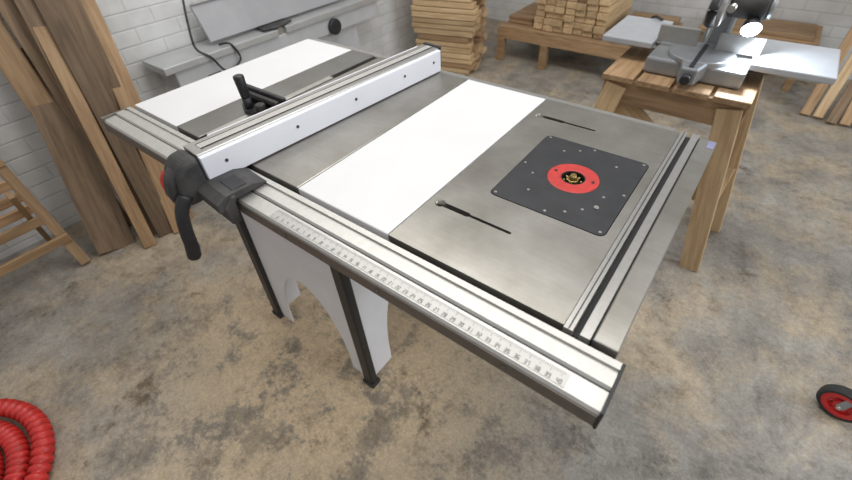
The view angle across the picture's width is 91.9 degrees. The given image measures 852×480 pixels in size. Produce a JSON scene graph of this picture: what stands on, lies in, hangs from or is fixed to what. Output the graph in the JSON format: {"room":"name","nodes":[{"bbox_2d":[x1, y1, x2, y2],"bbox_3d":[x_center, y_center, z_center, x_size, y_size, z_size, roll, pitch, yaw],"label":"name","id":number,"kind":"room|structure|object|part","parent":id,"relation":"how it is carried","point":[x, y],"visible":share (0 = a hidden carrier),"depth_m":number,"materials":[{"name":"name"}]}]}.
{"room":"woodworking shop","nodes":[
{"label":"woodworking shop","id":0,"kind":"room"},
{"bbox_2d":[0,0,417,259],"bbox_3d":[-1.564,-1.540,1.716,0.150,2.770,7.400,26,51,27],"label":"wall","id":1,"kind":"structure","parent":0,"point":[140,30],"depth_m":2.12,"materials":[{"name":"brick"}]},
{"bbox_2d":[0,18,851,479],"bbox_3d":[1.022,0.734,1.239,6.500,0.060,7.400,26,51,27],"label":"floor","id":2,"kind":"structure","parent":0,"point":[155,362],"depth_m":1.54,"materials":[{"name":"concrete"}]},
{"bbox_2d":[0,398,55,479],"bbox_3d":[-1.505,0.784,1.229,0.631,0.058,0.660,26,51,27],"label":"coil","id":3,"kind":"object","parent":2,"relation":"on","point":[24,461],"visible":1,"depth_m":1.33,"materials":[{"name":"plastic"}]},
{"bbox_2d":[0,159,90,276],"bbox_3d":[-1.910,-0.090,1.658,0.356,0.773,0.517,26,51,27],"label":"sawhorse","id":4,"kind":"object","parent":2,"relation":"on","point":[11,182],"visible":1,"depth_m":1.80,"materials":[{"name":"brown wood"}]},
{"bbox_3d":[-1.785,-0.083,1.872,0.035,0.544,0.022,48,56,-2],"label":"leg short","id":5,"kind":"part","parent":4,"relation":"part of","materials":[{"name":"brown wood"}]},
{"bbox_2d":[0,0,193,254],"bbox_3d":[-1.544,-0.667,1.750,0.447,1.490,0.606,-21,46,-18],"label":"boards","id":6,"kind":"object","parent":2,"relation":"on","point":[69,72],"visible":0.79,"depth_m":1.85,"materials":[{"name":"brown wood"}]},
{"bbox_2d":[142,0,378,87],"bbox_3d":[-0.885,-1.215,2.694,0.254,0.903,1.650,26,51,27],"label":"machine","id":7,"kind":"object","parent":2,"relation":"on","point":[238,32],"visible":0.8,"depth_m":2.39,"materials":[{"name":"grey paint"}]},
{"bbox_3d":[-0.864,-1.491,2.553,0.016,0.185,1.170,5,38,44],"label":"fence plate","id":8,"kind":"part","parent":7,"relation":"part of","materials":[{"name":"silver metal"}]},
{"bbox_2d":[100,38,716,428],"bbox_3d":[-0.136,0.013,1.308,1.459,0.976,0.931,26,51,27],"label":"saw","id":9,"kind":"object","parent":2,"relation":"on","point":[531,232],"visible":1,"depth_m":0.89,"materials":[{"name":"grey metal"}]},
{"bbox_3d":[-0.530,-0.028,0.926,0.032,0.169,0.072,31,53,30],"label":"fence lever","id":10,"kind":"part","parent":9,"relation":"part of","materials":[{"name":"black plastic"}]},
{"bbox_3d":[-0.497,-0.415,1.113,0.029,0.060,0.029,24,50,29],"label":"miter handle","id":11,"kind":"part","parent":9,"relation":"part of","materials":[{"name":"black plastic"}]},
{"bbox_3d":[-0.494,-0.381,1.145,0.024,0.033,0.024,26,51,27],"label":"miter handle stem","id":12,"kind":"part","parent":9,"relation":"part of","materials":[{"name":"black plastic"}]},
{"bbox_3d":[-0.454,-0.364,1.131,0.028,0.018,0.028,26,51,27],"label":"miter knob","id":13,"kind":"part","parent":9,"relation":"part of","materials":[{"name":"black plastic"}]},
{"bbox_3d":[-0.448,-0.096,1.652,0.026,0.658,0.565,26,51,27],"label":"stand panel","id":14,"kind":"part","parent":9,"relation":"part of","materials":[{"name":"white metal"}]},
{"bbox_3d":[-0.411,0.159,1.382,0.520,0.658,0.016,26,51,27],"label":"stand panel","id":15,"kind":"part","parent":9,"relation":"part of","materials":[{"name":"white metal"}]},
{"bbox_3d":[-0.354,-0.046,0.875,1.448,0.027,0.004,26,51,27],"label":"rail","id":16,"kind":"part","parent":9,"relation":"part of","materials":[{"name":"silver metal"}]},
{"bbox_3d":[-0.330,-0.074,0.893,1.448,0.046,0.082,26,51,27],"label":"rail","id":17,"kind":"part","parent":9,"relation":"part of","materials":[{"name":"metal"}]},
{"bbox_3d":[-0.056,0.098,1.428,0.043,0.658,0.565,26,51,27],"label":"stand panel","id":18,"kind":"part","parent":9,"relation":"part of","materials":[{"name":"white metal"}]},
{"bbox_3d":[0.086,-0.517,1.340,1.330,0.042,0.027,26,51,27],"label":"rail","id":19,"kind":"part","parent":9,"relation":"part of","materials":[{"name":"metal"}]},
{"bbox_3d":[0.311,-0.128,0.881,0.237,0.010,0.283,26,51,27],"label":"router insert plate","id":20,"kind":"part","parent":9,"relation":"part of","materials":[{"name":"black metal"}]},
{"bbox_2d":[411,0,487,73],"bbox_3d":[0.212,-1.886,3.400,0.550,0.817,0.429,15,46,18],"label":"stack","id":21,"kind":"object","parent":2,"relation":"on","point":[457,26],"visible":0.9,"depth_m":3.33,"materials":[{"name":"brown wood"}]},
{"bbox_2d":[496,21,630,69],"bbox_3d":[1.339,-1.661,3.495,1.300,0.283,0.695,26,51,27],"label":"bench","id":22,"kind":"object","parent":2,"relation":"on","point":[508,30],"visible":0.2,"depth_m":3.32,"materials":[{"name":"brown wood"}]},
{"bbox_3d":[0.661,-1.687,3.625,0.060,0.190,0.055,26,51,27],"label":"bench leg","id":23,"kind":"part","parent":22,"relation":"part of","materials":[{"name":"brown wood"}]},
{"bbox_2d":[509,2,537,25],"bbox_3d":[0.935,-1.983,3.608,0.220,0.052,0.460,26,51,27],"label":"planks","id":24,"kind":"object","parent":22,"relation":"on","point":[526,15],"depth_m":3.51,"materials":[{"name":"brown wood"}]},
{"bbox_3d":[0.980,-1.529,3.442,0.060,0.190,0.055,26,51,27],"label":"bench leg","id":25,"kind":"part","parent":22,"relation":"part of","materials":[{"name":"brown wood"}]},
{"bbox_2d":[533,0,632,38],"bbox_3d":[1.277,-1.943,3.284,0.575,0.410,0.639,26,51,27],"label":"timber pile","id":26,"kind":"object","parent":22,"relation":"on","point":[586,18],"visible":1,"depth_m":3.16,"materials":[{"name":"brown wood"}]},
{"bbox_2d":[631,11,682,45],"bbox_3d":[1.681,-1.591,3.116,0.368,0.104,0.460,26,51,27],"label":"timber offcuts","id":27,"kind":"object","parent":22,"relation":"on","point":[676,20],"visible":0.05,"depth_m":3.16,"materials":[{"name":"brown wood"}]},
{"bbox_2d":[593,47,763,271],"bbox_3d":[0.988,-0.357,1.794,0.754,0.777,0.460,26,51,27],"label":"wooden workbench","id":28,"kind":"object","parent":2,"relation":"on","point":[627,90],"visible":0.63,"depth_m":1.51,"materials":[{"name":"brown wood"}]},
{"bbox_3d":[0.661,-0.342,1.817,0.075,0.746,0.040,34,51,18],"label":"leg","id":29,"kind":"part","parent":28,"relation":"part of","materials":[{"name":"brown wood"}]},
{"bbox_3d":[1.091,-0.160,1.603,0.075,0.743,0.040,18,49,35],"label":"leg","id":30,"kind":"part","parent":28,"relation":"part of","materials":[{"name":"brown wood"}]},
{"bbox_2d":[602,0,840,88],"bbox_3d":[0.912,-0.575,1.805,0.537,1.082,1.158,-29,49,-25],"label":"saw","id":31,"kind":"object","parent":28,"relation":"on","point":[724,58],"visible":0.84,"depth_m":1.40,"materials":[{"name":"grey metal"}]},
{"bbox_3d":[0.806,-0.759,1.602,0.190,0.016,0.016,26,51,27],"label":"wing rod","id":32,"kind":"part","parent":31,"relation":"part of","materials":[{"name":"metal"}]},
{"bbox_3d":[0.895,-0.760,2.159,0.075,0.864,0.530,-16,45,-14],"label":"power cord","id":33,"kind":"part","parent":31,"relation":"part of","materials":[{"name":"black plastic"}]},
{"bbox_3d":[0.857,-0.531,1.361,0.032,0.032,0.030,26,51,27],"label":"miter lock knob","id":34,"kind":"part","parent":31,"relation":"part of","materials":[{"name":"black plastic"}]},
{"bbox_3d":[0.896,-0.570,1.396,0.088,0.053,0.100,26,51,27],"label":"turntable arm","id":35,"kind":"part","parent":31,"relation":"part of","materials":[{"name":"grey metal"}]},
{"bbox_3d":[0.946,-0.639,1.424,0.014,0.002,0.250,26,51,27],"label":"kerf plate","id":36,"kind":"part","parent":31,"relation":"part of","materials":[{"name":"black plastic"}]},
{"bbox_3d":[0.978,-0.763,1.379,0.003,0.190,0.190,26,51,27],"label":"saw blade","id":37,"kind":"part","parent":31,"relation":"part of","materials":[{"name":"metal"}]},
{"bbox_3d":[0.901,-0.726,1.278,0.028,0.138,0.131,26,51,27],"label":"saw handle","id":38,"kind":"part","parent":31,"relation":"part of","materials":[{"name":"black plastic"}]},
{"bbox_3d":[1.076,-0.776,1.511,0.080,0.190,0.080,26,51,27],"label":"pivot post","id":39,"kind":"part","parent":31,"relation":"part of","materials":[{"name":"grey metal"}]},
{"bbox_3d":[1.068,-0.824,1.401,0.022,0.022,0.320,26,51,27],"label":"slide rod","id":40,"kind":"part","parent":31,"relation":"part of","materials":[{"name":"metal"}]},
{"bbox_3d":[1.052,-0.765,1.334,0.107,0.090,0.090,26,51,27],"label":"motor","id":41,"kind":"part","parent":31,"relation":"part of","materials":[{"name":"metal"}]},
{"bbox_2d":[740,17,762,35],"bbox_3d":[1.054,-0.687,1.333,0.055,0.057,0.053,26,51,27],"label":"work lamp","id":42,"kind":"object","parent":31,"relation":"attached to","point":[752,26],"depth_m":1.32,"materials":[{"name":"white"}]},
{"bbox_3d":[1.169,-0.546,1.358,0.220,0.016,0.016,26,51,27],"label":"wing rod","id":43,"kind":"part","parent":31,"relation":"part of","materials":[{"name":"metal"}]},
{"bbox_3d":[1.297,-0.329,1.768,0.075,0.747,0.040,18,52,35],"label":"leg","id":44,"kind":"part","parent":28,"relation":"part of","materials":[{"name":"brown wood"}]},
{"bbox_2d":[698,18,822,91],"bbox_3d":[2.492,-1.474,3.175,0.740,0.365,0.450,26,51,27],"label":"bench","id":45,"kind":"object","parent":2,"relation":"on","point":[773,29],"visible":0.42,"depth_m":2.94,"materials":[{"name":"brown wood"}]},
{"bbox_3d":[2.648,-1.222,2.942,0.050,0.310,0.050,26,51,27],"label":"leg","id":46,"kind":"part","parent":45,"relation":"part of","materials":[{"name":"brown wood"}]},
{"bbox_2d":[799,26,851,126],"bbox_3d":[2.946,-1.360,2.443,0.598,1.165,0.876,26,51,27],"label":"planks","id":47,"kind":"object","parent":2,"relation":"on","point":[842,103],"visible":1,"depth_m":2.65,"materials":[{"name":"brown wood"}]},
{"bbox_2d":[816,384,851,422],"bbox_3d":[1.332,0.505,1.309,0.125,0.152,0.092,26,51,27],"label":"caster wheel","id":48,"kind":"object","parent":2,"relation":"on","point":[835,400],"visible":1,"depth_m":1.31,"materials":[{"name":"plastic"}]},
{"bbox_2d":[485,0,851,79],"bbox_3d":[3.180,-2.286,2.246,6.350,2.770,0.150,26,51,27],"label":"wall","id":49,"kind":"structure","parent":0,"point":[835,16],"depth_m":3.13,"materials":[{"name":"brick"}]}
]}

